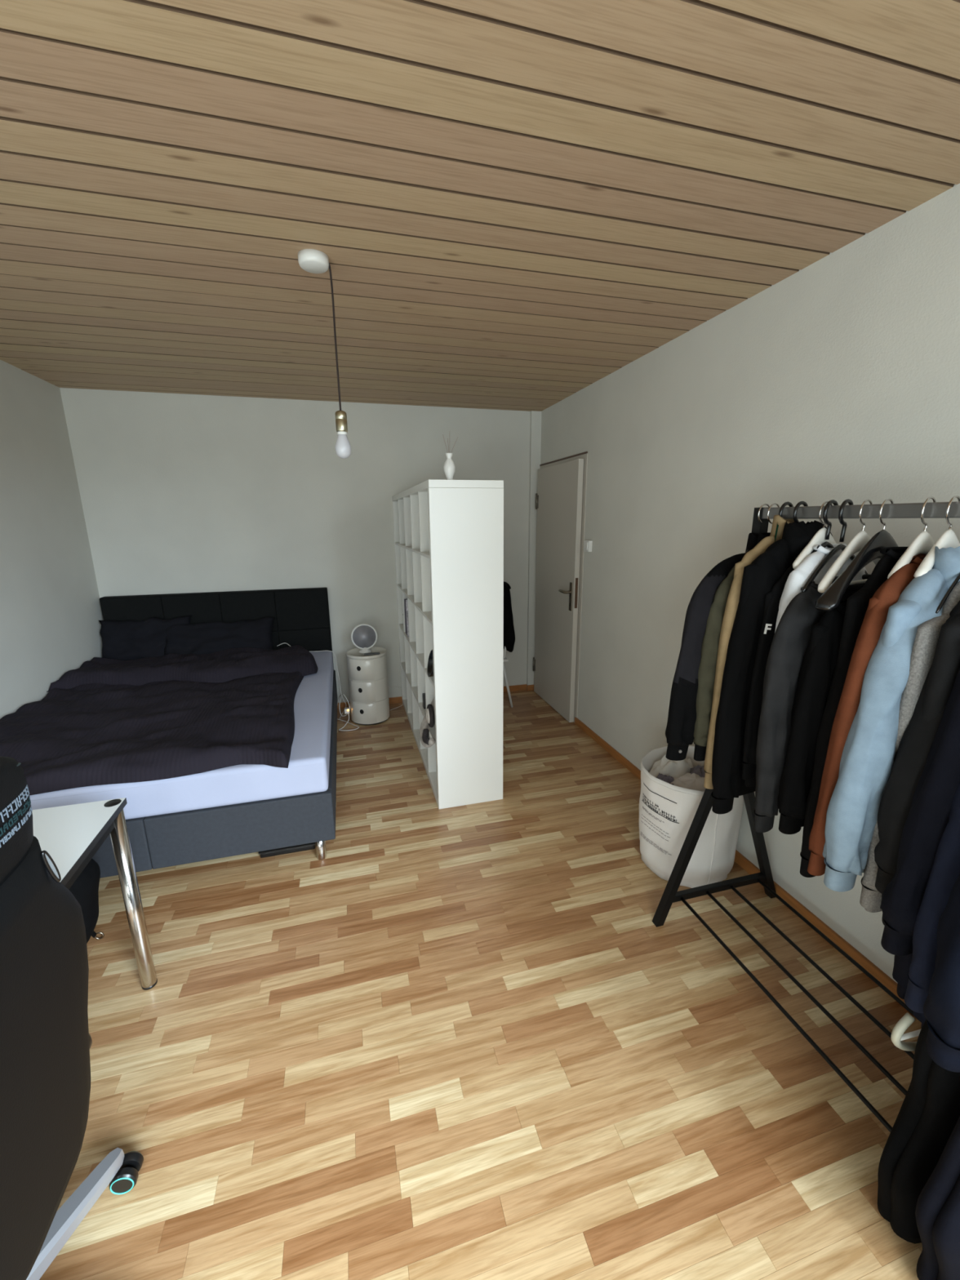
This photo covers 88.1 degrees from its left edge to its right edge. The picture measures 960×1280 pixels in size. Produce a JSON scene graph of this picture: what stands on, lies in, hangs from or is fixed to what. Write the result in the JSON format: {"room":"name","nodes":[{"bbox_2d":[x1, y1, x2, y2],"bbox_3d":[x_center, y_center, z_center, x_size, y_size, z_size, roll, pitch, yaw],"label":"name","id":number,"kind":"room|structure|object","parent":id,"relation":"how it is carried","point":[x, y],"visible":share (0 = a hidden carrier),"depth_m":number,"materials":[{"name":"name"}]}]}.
{"room":"bedroom","nodes":[
{"label":"bedroom","id":0,"kind":"room"},
{"bbox_2d":[0,360,103,719],"bbox_3d":[-2.211,0.099,1.161,0.100,2.615,5.404,-4,14,-15],"label":"wall","id":1,"kind":"structure","parent":0,"point":[51,613],"depth_m":3.05,"materials":[{"name":"paint"}]},
{"bbox_2d":[59,387,530,702],"bbox_3d":[-1.184,-0.647,4.207,3.741,2.615,0.100,-4,14,-15],"label":"wall","id":2,"kind":"structure","parent":0,"point":[180,493],"depth_m":3.92,"materials":[{"name":"paint"}]},
{"bbox_2d":[337,684,527,709],"bbox_3d":[-1.203,0.583,4.437,3.448,0.056,0.012,-4,14,-15],"label":"baseboard","id":3,"kind":"structure","parent":2,"relation":"attached to","point":[517,687],"depth_m":4.56,"materials":[{"name":"brown wood"}]},
{"bbox_2d":[526,410,541,690],"bbox_3d":[0.494,-0.743,4.585,0.098,2.535,0.036,-4,14,-15],"label":"trim","id":4,"kind":"structure","parent":2,"relation":"attached to","point":[535,416],"depth_m":4.53,"materials":[{"name":"paint"}]},
{"bbox_2d":[0,0,959,411],"bbox_3d":[-0.480,-1.287,1.371,3.641,0.050,5.404,-4,14,-15],"label":"ceiling","id":5,"kind":"structure","parent":0,"point":[511,205],"depth_m":1.34,"materials":[{"name":"brown wood"}]},
{"bbox_2d":[297,248,351,458],"bbox_3d":[-0.568,-1.026,1.833,0.139,0.672,0.104,-4,14,-15],"label":"pendant lamp","id":6,"kind":"object","parent":5,"relation":"hanging from","point":[311,260],"visible":1,"depth_m":1.81,"materials":[{"name":"white plastic"}]},
{"bbox_2d":[334,410,347,432],"bbox_3d":[-0.528,-0.832,1.891,0.043,0.077,0.043,-4,14,-15],"label":"socket","id":7,"kind":"object","parent":6,"relation":"attached to","point":[341,424],"depth_m":1.88,"materials":[{"name":"gold metal"}]},
{"bbox_2d":[39,689,922,1279],"bbox_3d":[-0.458,1.216,1.977,3.541,0.030,5.304,-4,14,-15],"label":"floor","id":8,"kind":"structure","parent":0,"point":[466,1042],"depth_m":1.53,"materials":[{"name":"brown wood"}]},
{"bbox_2d":[0,756,143,1279],"bbox_3d":[-0.978,0.849,0.814,0.680,1.240,0.700,-3,14,-9],"label":"gaming chair","id":9,"kind":"object","parent":8,"relation":"on","point":[46,1042],"visible":1,"depth_m":0.88,"materials":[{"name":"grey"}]},
{"bbox_2d":[69,858,104,943],"bbox_3d":[-1.640,1.020,1.818,0.445,0.440,0.207,-4,14,-15],"label":"backpack","id":10,"kind":"object","parent":8,"relation":"on","point":[85,889],"visible":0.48,"depth_m":1.83,"materials":[{"name":"black fabric"}]},
{"bbox_2d":[31,797,157,990],"bbox_3d":[-1.482,1.081,0.946,1.015,0.736,1.435,-4,14,-15],"label":"desk","id":11,"kind":"object","parent":8,"relation":"on","point":[72,835],"visible":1,"depth_m":1.58,"materials":[{"name":"white"}]},
{"bbox_2d":[91,586,337,878],"bbox_3d":[-1.768,0.384,3.085,1.634,1.090,2.150,-4,14,-15],"label":"upholstered bed","id":12,"kind":"object","parent":8,"relation":"on","point":[302,615],"visible":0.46,"depth_m":2.33,"materials":[{"name":"grey fabric"}]},
{"bbox_2d":[99,596,164,621],"bbox_3d":[-2.621,-0.161,3.764,0.400,0.323,0.020,-4,14,-15],"label":"cushion","id":13,"kind":"object","parent":12,"relation":"on","point":[113,608],"depth_m":3.74,"materials":[{"name":"fabric"}]},
{"bbox_2d":[29,651,333,819],"bbox_3d":[-1.754,0.456,3.054,1.608,0.177,2.038,-4,14,-15],"label":"mattress","id":14,"kind":"object","parent":12,"relation":"on","point":[307,772],"visible":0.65,"depth_m":2.22,"materials":[{"name":"white fabric"}]},
{"bbox_2d":[98,615,191,660],"bbox_3d":[-2.498,0.018,3.722,0.622,0.360,0.218,-4,14,-14],"label":"pillow","id":15,"kind":"object","parent":14,"relation":"on","point":[123,640],"visible":0.7,"depth_m":3.65,"materials":[{"name":"black fabric"}]},
{"bbox_2d":[0,644,317,795],"bbox_3d":[-1.816,0.324,2.898,1.640,0.151,1.956,-4,14,-15],"label":"duvet","id":16,"kind":"object","parent":14,"relation":"on","point":[104,721],"visible":0.99,"depth_m":2.58,"materials":[{"name":"black fabric"}]},
{"bbox_2d":[164,616,275,655],"bbox_3d":[-1.997,0.020,3.809,0.800,0.323,0.255,-4,14,-16],"label":"pillow","id":17,"kind":"object","parent":14,"relation":"on","point":[209,637],"visible":0.74,"depth_m":3.75,"materials":[{"name":"black fabric"}]},
{"bbox_2d":[276,642,346,718],"bbox_3d":[-1.390,0.338,4.144,0.502,0.668,0.098,-2,14,-6],"label":"charging cable","id":18,"kind":"object","parent":14,"relation":"on","point":[284,642],"visible":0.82,"depth_m":4.13,"materials":[{"name":"white plastic"}]},
{"bbox_2d":[160,593,222,623],"bbox_3d":[-2.233,-0.190,3.867,0.400,0.323,0.020,-4,14,-15],"label":"cushion","id":19,"kind":"object","parent":12,"relation":"on","point":[202,607],"depth_m":3.85,"materials":[{"name":"fabric"}]},
{"bbox_2d":[218,591,278,631],"bbox_3d":[-1.845,-0.218,3.969,0.400,0.323,0.020,-4,14,-15],"label":"cushion","id":20,"kind":"object","parent":12,"relation":"on","point":[233,606],"depth_m":3.95,"materials":[{"name":"fabric"}]},
{"bbox_2d":[271,631,279,649],"bbox_3d":[-1.842,0.105,4.048,0.400,0.338,0.020,-4,14,-15],"label":"cushion","id":21,"kind":"object","parent":12,"relation":"on","point":[275,634],"depth_m":4.06,"materials":[{"name":"fabric"}]},
{"bbox_2d":[274,589,328,631],"bbox_3d":[-1.458,-0.246,4.072,0.400,0.323,0.020,-4,14,-15],"label":"cushion","id":22,"kind":"object","parent":12,"relation":"on","point":[295,610],"depth_m":4.06,"materials":[{"name":"fabric"}]},
{"bbox_2d":[278,627,331,652],"bbox_3d":[-1.455,0.077,4.150,0.400,0.338,0.020,-4,14,-15],"label":"cushion","id":23,"kind":"object","parent":12,"relation":"on","point":[313,639],"depth_m":4.12,"materials":[{"name":"fabric"}]},
{"bbox_2d":[257,842,315,857],"bbox_3d":[-1.007,1.026,2.638,0.270,0.037,0.310,-4,14,-15],"label":"tray","id":24,"kind":"object","parent":8,"relation":"on","point":[283,851],"visible":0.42,"depth_m":2.50,"materials":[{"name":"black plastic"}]},
{"bbox_2d":[337,693,359,730],"bbox_3d":[-1.165,0.576,4.118,0.158,0.217,0.472,-10,17,-35],"label":"extension cord","id":25,"kind":"object","parent":8,"relation":"on","point":[347,710],"visible":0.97,"depth_m":4.12,"materials":[{"name":"white plastic"}]},
{"bbox_2d":[346,646,390,725],"bbox_3d":[-0.928,0.379,4.142,0.326,0.588,0.326,1,14,5],"label":"nightstand","id":26,"kind":"object","parent":8,"relation":"on","point":[368,685],"visible":0.94,"depth_m":4.02,"materials":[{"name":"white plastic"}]},
{"bbox_2d":[351,623,377,653],"bbox_3d":[-0.938,-0.017,4.029,0.212,0.233,0.104,-3,14,-12],"label":"fan","id":27,"kind":"object","parent":26,"relation":"on","point":[364,637],"visible":1,"depth_m":4.02,"materials":[{"name":"white plastic"}]},
{"bbox_2d":[346,646,386,659],"bbox_3d":[-0.931,0.105,4.075,0.326,0.025,0.326,1,14,5],"label":"tray","id":28,"kind":"object","parent":26,"relation":"on","point":[353,654],"depth_m":4.02,"materials":[{"name":"white plastic"}]},
{"bbox_2d":[364,652,380,655],"bbox_3d":[-0.865,0.110,3.975,0.125,0.010,0.035,-4,14,-15],"label":"remote","id":29,"kind":"object","parent":26,"relation":"on","point":[373,653],"visible":1,"depth_m":3.97,"materials":[{"name":"black plastic"}]},
{"bbox_2d":[391,479,503,808],"bbox_3d":[-0.299,-0.123,3.565,0.390,1.824,1.824,-4,14,-15],"label":"cube shelf","id":30,"kind":"object","parent":8,"relation":"on","point":[449,534],"visible":1,"depth_m":2.75,"materials":[{"name":"white paint"}]},
{"bbox_2d":[404,598,407,633],"bbox_3d":[-0.499,-0.197,3.994,0.210,0.280,0.012,-4,14,-15],"label":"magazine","id":31,"kind":"object","parent":30,"relation":"on","point":[406,598],"visible":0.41,"depth_m":3.96,"materials":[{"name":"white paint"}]},
{"bbox_2d":[404,600,407,635],"bbox_3d":[-0.484,-0.184,3.941,0.210,0.280,0.010,-4,14,-15],"label":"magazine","id":32,"kind":"object","parent":30,"relation":"on","point":[405,600],"visible":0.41,"depth_m":3.91,"materials":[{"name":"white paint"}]},
{"bbox_2d":[405,600,408,636],"bbox_3d":[-0.469,-0.176,3.887,0.210,0.290,0.010,-4,14,-15],"label":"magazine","id":33,"kind":"object","parent":30,"relation":"on","point":[406,604],"visible":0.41,"depth_m":3.86,"materials":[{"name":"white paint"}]},
{"bbox_2d":[422,693,426,709],"bbox_3d":[-0.329,0.409,3.368,0.122,0.100,0.050,-4,14,-15],"label":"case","id":34,"kind":"object","parent":30,"relation":"on","point":[423,694],"visible":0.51,"depth_m":3.34,"materials":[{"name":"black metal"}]},
{"bbox_2d":[419,697,435,747],"bbox_3d":[-0.160,0.454,2.970,0.407,0.316,0.262,-4,14,-15],"label":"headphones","id":35,"kind":"object","parent":30,"relation":"in","point":[428,719],"visible":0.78,"depth_m":2.89,"materials":[{"name":"white plastic"}]},
{"bbox_2d":[426,649,433,676],"bbox_3d":[-0.244,0.128,2.811,0.106,0.153,0.156,-4,14,-16],"label":"round bowl","id":36,"kind":"object","parent":30,"relation":"on","point":[430,662],"visible":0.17,"depth_m":2.86,"materials":[{"name":"black"}]},
{"bbox_2d":[442,434,457,479],"bbox_3d":[-0.153,-0.930,2.504,0.066,0.240,0.060,9,17,36],"label":"bud vase","id":37,"kind":"object","parent":30,"relation":"on","point":[449,467],"visible":0.96,"depth_m":2.50,"materials":[{"name":"white ceramic"}]},
{"bbox_2d":[503,646,513,707],"bbox_3d":[0.009,0.102,4.420,0.490,0.982,0.400,-4,14,-15],"label":"chair","id":38,"kind":"object","parent":8,"relation":"on","point":[505,660],"visible":0.2,"depth_m":4.37,"materials":[{"name":"white plastic"}]},
{"bbox_2d":[503,581,515,652],"bbox_3d":[0.216,-0.220,4.402,0.142,0.593,0.407,-4,14,-15],"label":"jacket","id":39,"kind":"object","parent":38,"relation":"hanging from","point":[508,628],"visible":0.47,"depth_m":4.25,"materials":[{"name":"black fabric"}]},
{"bbox_2d":[639,745,743,888],"bbox_3d":[0.993,0.830,2.372,0.468,0.503,0.451,-4,14,-15],"label":"laundry basket","id":40,"kind":"object","parent":8,"relation":"on","point":[667,811],"visible":0.73,"depth_m":2.21,"materials":[{"name":"white fabric"}]},
{"bbox_2d":[640,807,671,855],"bbox_3d":[0.805,0.878,2.281,0.017,0.152,0.188,-7,15,-27],"label":"print","id":41,"kind":"object","parent":40,"relation":"attached to","point":[655,830],"depth_m":2.27,"materials":[{"name":"grey"}]},
{"bbox_2d":[641,782,679,823],"bbox_3d":[0.803,0.735,2.239,0.032,0.098,0.214,-8,15,-28],"label":"print","id":42,"kind":"object","parent":40,"relation":"on","point":[664,806],"depth_m":2.22,"materials":[{"name":"black"}]},
{"bbox_2d":[656,773,674,785],"bbox_3d":[0.863,0.689,2.332,0.129,0.120,0.140,1,14,4],"label":"cloth","id":43,"kind":"object","parent":40,"relation":"in","point":[668,779],"visible":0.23,"depth_m":2.31,"materials":[{"name":"grey fabric"}]},
{"bbox_2d":[648,754,693,777],"bbox_3d":[0.938,0.642,2.434,0.268,0.177,0.146,-4,14,-15],"label":"cloth","id":44,"kind":"object","parent":40,"relation":"in","point":[676,769],"visible":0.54,"depth_m":2.38,"materials":[{"name":"white fabric"}]},
{"bbox_2d":[670,772,705,791],"bbox_3d":[0.988,0.703,2.291,0.322,0.134,0.301,2,14,9],"label":"cloth","id":45,"kind":"object","parent":40,"relation":"in","point":[693,781],"visible":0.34,"depth_m":2.27,"materials":[{"name":"grey fabric"}]},
{"bbox_2d":[689,764,705,777],"bbox_3d":[1.068,0.660,2.385,0.164,0.130,0.144,-4,14,-15],"label":"cloth","id":46,"kind":"object","parent":40,"relation":"in","point":[698,770],"visible":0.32,"depth_m":2.36,"materials":[{"name":"grey fabric"}]},
{"bbox_2d":[652,501,959,1132],"bbox_3d":[1.198,0.508,1.244,0.608,1.661,1.500,-4,14,-15],"label":"clothes rack","id":47,"kind":"object","parent":8,"relation":"on","point":[671,895],"visible":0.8,"depth_m":1.74,"materials":[{"name":"grey metal"}]},
{"bbox_2d":[665,532,770,760],"bbox_3d":[0.959,0.006,1.813,0.721,0.776,0.100,-8,15,-27],"label":"padded jacket","id":48,"kind":"object","parent":47,"relation":"hanging from","point":[682,716],"visible":0.24,"depth_m":1.66,"materials":[{"name":"black fabric"}]},
{"bbox_2d":[693,533,770,760],"bbox_3d":[1.005,0.011,1.789,0.627,0.775,0.099,-8,15,-28],"label":"quilted jacket","id":49,"kind":"object","parent":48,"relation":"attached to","point":[707,668],"visible":0.18,"depth_m":1.65,"materials":[{"name":"green fabric"}]},
{"bbox_2d":[745,503,769,553],"bbox_3d":[0.992,-0.349,1.742,0.412,0.252,0.018,-8,15,-27],"label":"wire hanger","id":50,"kind":"object","parent":47,"relation":"hanging from","point":[767,504],"visible":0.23,"depth_m":1.71,"materials":[{"name":"silver metal"}]},
{"bbox_2d":[767,502,779,524],"bbox_3d":[1.003,-0.340,1.705,0.412,0.252,0.018,-8,15,-27],"label":"wire hanger","id":51,"kind":"object","parent":47,"relation":"hanging from","point":[777,504],"visible":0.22,"depth_m":1.68,"materials":[{"name":"silver metal"}]},
{"bbox_2d":[778,501,793,517],"bbox_3d":[1.016,-0.339,1.655,0.416,0.237,0.023,-8,15,-27],"label":"hanger","id":52,"kind":"object","parent":47,"relation":"hanging from","point":[790,504],"visible":0.09,"depth_m":1.62,"materials":[{"name":"black"}]},
{"bbox_2d":[792,501,808,523],"bbox_3d":[1.031,-0.329,1.603,0.416,0.232,0.023,-8,15,-27],"label":"hanger","id":53,"kind":"object","parent":47,"relation":"hanging from","point":[803,503],"visible":0.17,"depth_m":1.57,"materials":[{"name":"black"}]},
{"bbox_2d":[711,520,832,813],"bbox_3d":[1.041,0.086,1.691,0.602,0.965,0.150,-7,15,-24],"label":"jacket","id":54,"kind":"object","parent":53,"relation":"hanging from","point":[759,577],"visible":0.36,"depth_m":1.55,"materials":[{"name":"fabric"}]},
{"bbox_2d":[703,515,798,789],"bbox_3d":[1.019,0.034,1.745,0.570,0.920,0.081,-7,15,-27],"label":"coat","id":55,"kind":"object","parent":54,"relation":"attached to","point":[733,598],"visible":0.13,"depth_m":1.61,"materials":[{"name":"fabric"}]},
{"bbox_2d":[782,520,832,558],"bbox_3d":[1.044,-0.315,1.583,0.183,0.134,0.127,-4,14,-15],"label":"hood","id":56,"kind":"object","parent":54,"relation":"attached to","point":[796,536],"depth_m":1.54,"materials":[{"name":"black fabric"}]},
{"bbox_2d":[792,500,836,568],"bbox_3d":[1.054,-0.323,1.516,0.290,0.199,0.033,-8,15,-27],"label":"hanger","id":57,"kind":"object","parent":47,"relation":"hanging from","point":[819,538],"visible":0.61,"depth_m":1.50,"materials":[{"name":"white plastic"}]},
{"bbox_2d":[741,555,798,786],"bbox_3d":[1.048,0.099,1.652,0.476,0.757,0.071,-8,15,-27],"label":"jacket","id":58,"kind":"object","parent":57,"relation":"hanging from","point":[772,598],"visible":0.23,"depth_m":1.53,"materials":[{"name":"black fabric"}]},
{"bbox_2d":[813,499,838,552],"bbox_3d":[1.058,-0.296,1.508,0.366,0.252,0.023,-8,15,-28],"label":"hanger","id":59,"kind":"object","parent":47,"relation":"hanging from","point":[826,544],"visible":0.34,"depth_m":1.49,"materials":[{"name":"black"}]},
{"bbox_2d":[800,498,867,591],"bbox_3d":[1.071,-0.283,1.464,0.416,0.257,0.024,-9,16,-30],"label":"hanger","id":60,"kind":"object","parent":47,"relation":"hanging from","point":[841,546],"visible":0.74,"depth_m":1.43,"materials":[{"name":"black plastic"}]},
{"bbox_2d":[774,543,866,632],"bbox_3d":[1.066,0.047,1.573,0.436,0.688,0.100,-8,15,-27],"label":"shirt","id":61,"kind":"object","parent":60,"relation":"hanging from","point":[797,579],"visible":0.19,"depth_m":1.44,"materials":[{"name":"fabric"}]},
{"bbox_2d":[817,498,880,592],"bbox_3d":[1.087,-0.272,1.408,0.420,0.246,0.033,-8,16,-29],"label":"hanger","id":62,"kind":"object","parent":47,"relation":"hanging from","point":[860,540],"visible":0.6,"depth_m":1.37,"materials":[{"name":"white plastic"}]},
{"bbox_2d":[753,573,870,832],"bbox_3d":[1.076,0.183,1.560,0.624,0.757,0.101,-8,15,-28],"label":"jacket","id":63,"kind":"object","parent":62,"relation":"hanging from","point":[790,643],"visible":0.41,"depth_m":1.40,"materials":[{"name":"black fabric"}]},
{"bbox_2d":[815,497,898,611],"bbox_3d":[1.104,-0.241,1.356,0.534,0.282,0.052,-8,15,-27],"label":"hanger","id":64,"kind":"object","parent":47,"relation":"hanging from","point":[831,598],"visible":0.61,"depth_m":1.30,"materials":[{"name":"black plastic"}]},
{"bbox_2d":[800,546,911,877],"bbox_3d":[1.118,0.199,1.419,0.507,0.912,0.087,-8,15,-28],"label":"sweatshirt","id":65,"kind":"object","parent":64,"relation":"hanging from","point":[857,604],"visible":0.22,"depth_m":1.29,"materials":[{"name":"black fabric"}]},
{"bbox_2d":[777,600,847,834],"bbox_3d":[1.099,0.204,1.490,0.544,0.669,0.102,-8,15,-27],"label":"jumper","id":66,"kind":"object","parent":65,"relation":"attached to","point":[820,658],"visible":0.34,"depth_m":1.35,"materials":[{"name":"fabric"}]},
{"bbox_2d":[822,546,959,892],"bbox_3d":[1.145,0.175,1.265,0.673,0.829,0.146,-8,15,-27],"label":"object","id":67,"kind":"object","parent":47,"relation":"hanging from","point":[868,756],"visible":0.58,"depth_m":1.14,"materials":[{"name":"blue fabric"}]},
{"bbox_2d":[807,553,926,875],"bbox_3d":[1.130,0.192,1.350,0.651,0.837,0.089,-8,15,-27],"label":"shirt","id":68,"kind":"object","parent":67,"relation":"attached to","point":[888,593],"visible":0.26,"depth_m":1.19,"materials":[{"name":"fabric"}]},
{"bbox_2d":[931,546,959,589],"bbox_3d":[1.163,-0.162,1.181,0.217,0.134,0.131,-4,14,-15],"label":"hood","id":69,"kind":"object","parent":67,"relation":"attached to","point":[947,560],"depth_m":1.14,"materials":[{"name":"blue fabric"}]},
{"bbox_2d":[891,1012,921,1051],"bbox_3d":[1.049,0.904,1.152,0.248,0.145,0.016,-4,14,-15],"label":"hanger","id":70,"kind":"object","parent":47,"relation":"hanging from","point":[898,1035],"visible":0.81,"depth_m":1.12,"materials":[{"name":"beige plastic"}]},
{"bbox_2d":[887,496,936,578],"bbox_3d":[1.129,-0.257,1.254,0.309,0.204,0.033,-8,15,-27],"label":"hanger","id":71,"kind":"object","parent":47,"relation":"hanging from","point":[923,543],"visible":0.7,"depth_m":1.24,"materials":[{"name":"white plastic"}]},
{"bbox_2d":[877,1019,959,1244],"bbox_3d":[1.059,1.047,1.115,0.307,0.637,0.118,-4,14,-15],"label":"trousers","id":72,"kind":"object","parent":47,"relation":"hanging from","point":[929,1113],"visible":0.7,"depth_m":1.08,"materials":[{"name":"fabric"}]},
{"bbox_2d":[913,495,959,577],"bbox_3d":[1.143,-0.250,1.203,0.289,0.194,0.033,-8,15,-27],"label":"hanger","id":73,"kind":"object","parent":47,"relation":"hanging from","point":[948,539],"visible":0.7,"depth_m":1.18,"materials":[{"name":"white plastic"}]},
{"bbox_2d":[915,1115,959,1279],"bbox_3d":[1.046,1.030,0.995,0.331,0.707,0.125,-4,14,-15],"label":"trousers","id":74,"kind":"object","parent":47,"relation":"hanging from","point":[937,1211],"visible":1,"depth_m":0.98,"materials":[{"name":"fabric"}]},
{"bbox_2d":[935,573,959,613],"bbox_3d":[1.162,-0.205,1.142,0.412,0.252,0.018,-8,15,-27],"label":"wire hanger","id":75,"kind":"object","parent":47,"relation":"hanging from","point":[957,578],"visible":1,"depth_m":1.09,"materials":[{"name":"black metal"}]},
{"bbox_3d":[1.178,-0.193,1.090,0.402,0.252,0.096,-4,14,-15],"label":"wire hanger","id":76,"kind":"object","parent":47,"relation":"hanging from","visible":0},
{"bbox_2d":[874,600,959,925],"bbox_3d":[1.179,0.260,1.200,0.645,0.855,0.133,-7,15,-26],"label":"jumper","id":77,"kind":"object","parent":76,"relation":"hanging from","point":[916,742],"visible":0.5,"depth_m":1.07,"materials":[{"name":"fabric"}]},
{"bbox_2d":[859,581,959,912],"bbox_3d":[1.166,0.247,1.249,0.552,0.857,0.088,-8,15,-27],"label":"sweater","id":78,"kind":"object","parent":77,"relation":"attached to","point":[927,633],"visible":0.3,"depth_m":1.11,"materials":[{"name":"grey fabric"}]},
{"bbox_3d":[1.228,-0.150,0.911,0.402,0.252,0.096,-4,14,-15],"label":"wire hanger","id":79,"kind":"object","parent":47,"relation":"hanging from","visible":0},
{"bbox_2d":[923,874,959,1072],"bbox_3d":[1.159,0.386,0.999,0.810,1.105,0.140,-7,15,-26],"label":"jacket","id":80,"kind":"object","parent":79,"relation":"hanging from","point":[941,1007],"visible":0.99,"depth_m":0.87,"materials":[{"name":"fabric"}]},
{"bbox_3d":[1.194,-0.179,1.033,0.402,0.252,0.096,-4,14,-15],"label":"wire hanger","id":81,"kind":"object","parent":47,"relation":"hanging from","visible":0},
{"bbox_2d":[880,668,959,999],"bbox_3d":[1.159,0.322,1.136,0.728,1.045,0.103,-8,15,-27],"label":"coat","id":82,"kind":"object","parent":81,"relation":"hanging from","point":[927,820],"visible":0.64,"depth_m":1.00,"materials":[{"name":"fabric"}]},
{"bbox_3d":[1.210,-0.166,0.977,0.402,0.252,0.096,-4,14,-15],"label":"wire hanger","id":83,"kind":"object","parent":47,"relation":"hanging from","visible":0},
{"bbox_2d":[904,782,959,1028],"bbox_3d":[1.175,0.354,1.088,0.725,1.085,0.100,-7,15,-27],"label":"coat","id":84,"kind":"object","parent":83,"relation":"hanging from","point":[945,869],"visible":0.53,"depth_m":0.96,"materials":[{"name":"blue fabric"}]},
{"bbox_2d":[540,183,959,983],"bbox_3d":[1.309,-0.158,2.093,0.120,2.615,5.404,-4,14,-15],"label":"wall","id":85,"kind":"structure","parent":0,"point":[838,380],"depth_m":2.11,"materials":[{"name":"paint"}]},
{"bbox_2d":[533,451,587,722],"bbox_3d":[0.650,-0.430,4.218,0.208,2.097,0.890,-4,14,-15],"label":"door","id":86,"kind":"structure","parent":85,"relation":"in","point":[561,495],"depth_m":4.07,"materials":[{"name":"beige paint"}]},
{"bbox_2d":[583,540,592,551],"bbox_3d":[0.785,-0.686,3.624,0.036,0.080,0.080,-4,14,-15],"label":"light switch","id":87,"kind":"object","parent":85,"relation":"attached to","point":[587,544],"visible":1,"depth_m":3.60,"materials":[{"name":"white plastic"}]},
{"bbox_2d":[574,716,905,1003],"bbox_3d":[1.363,1.151,1.996,0.012,0.056,4.405,-4,14,-15],"label":"baseboard","id":88,"kind":"structure","parent":85,"relation":"attached to","point":[740,859],"depth_m":2.06,"materials":[{"name":"brown wood"}]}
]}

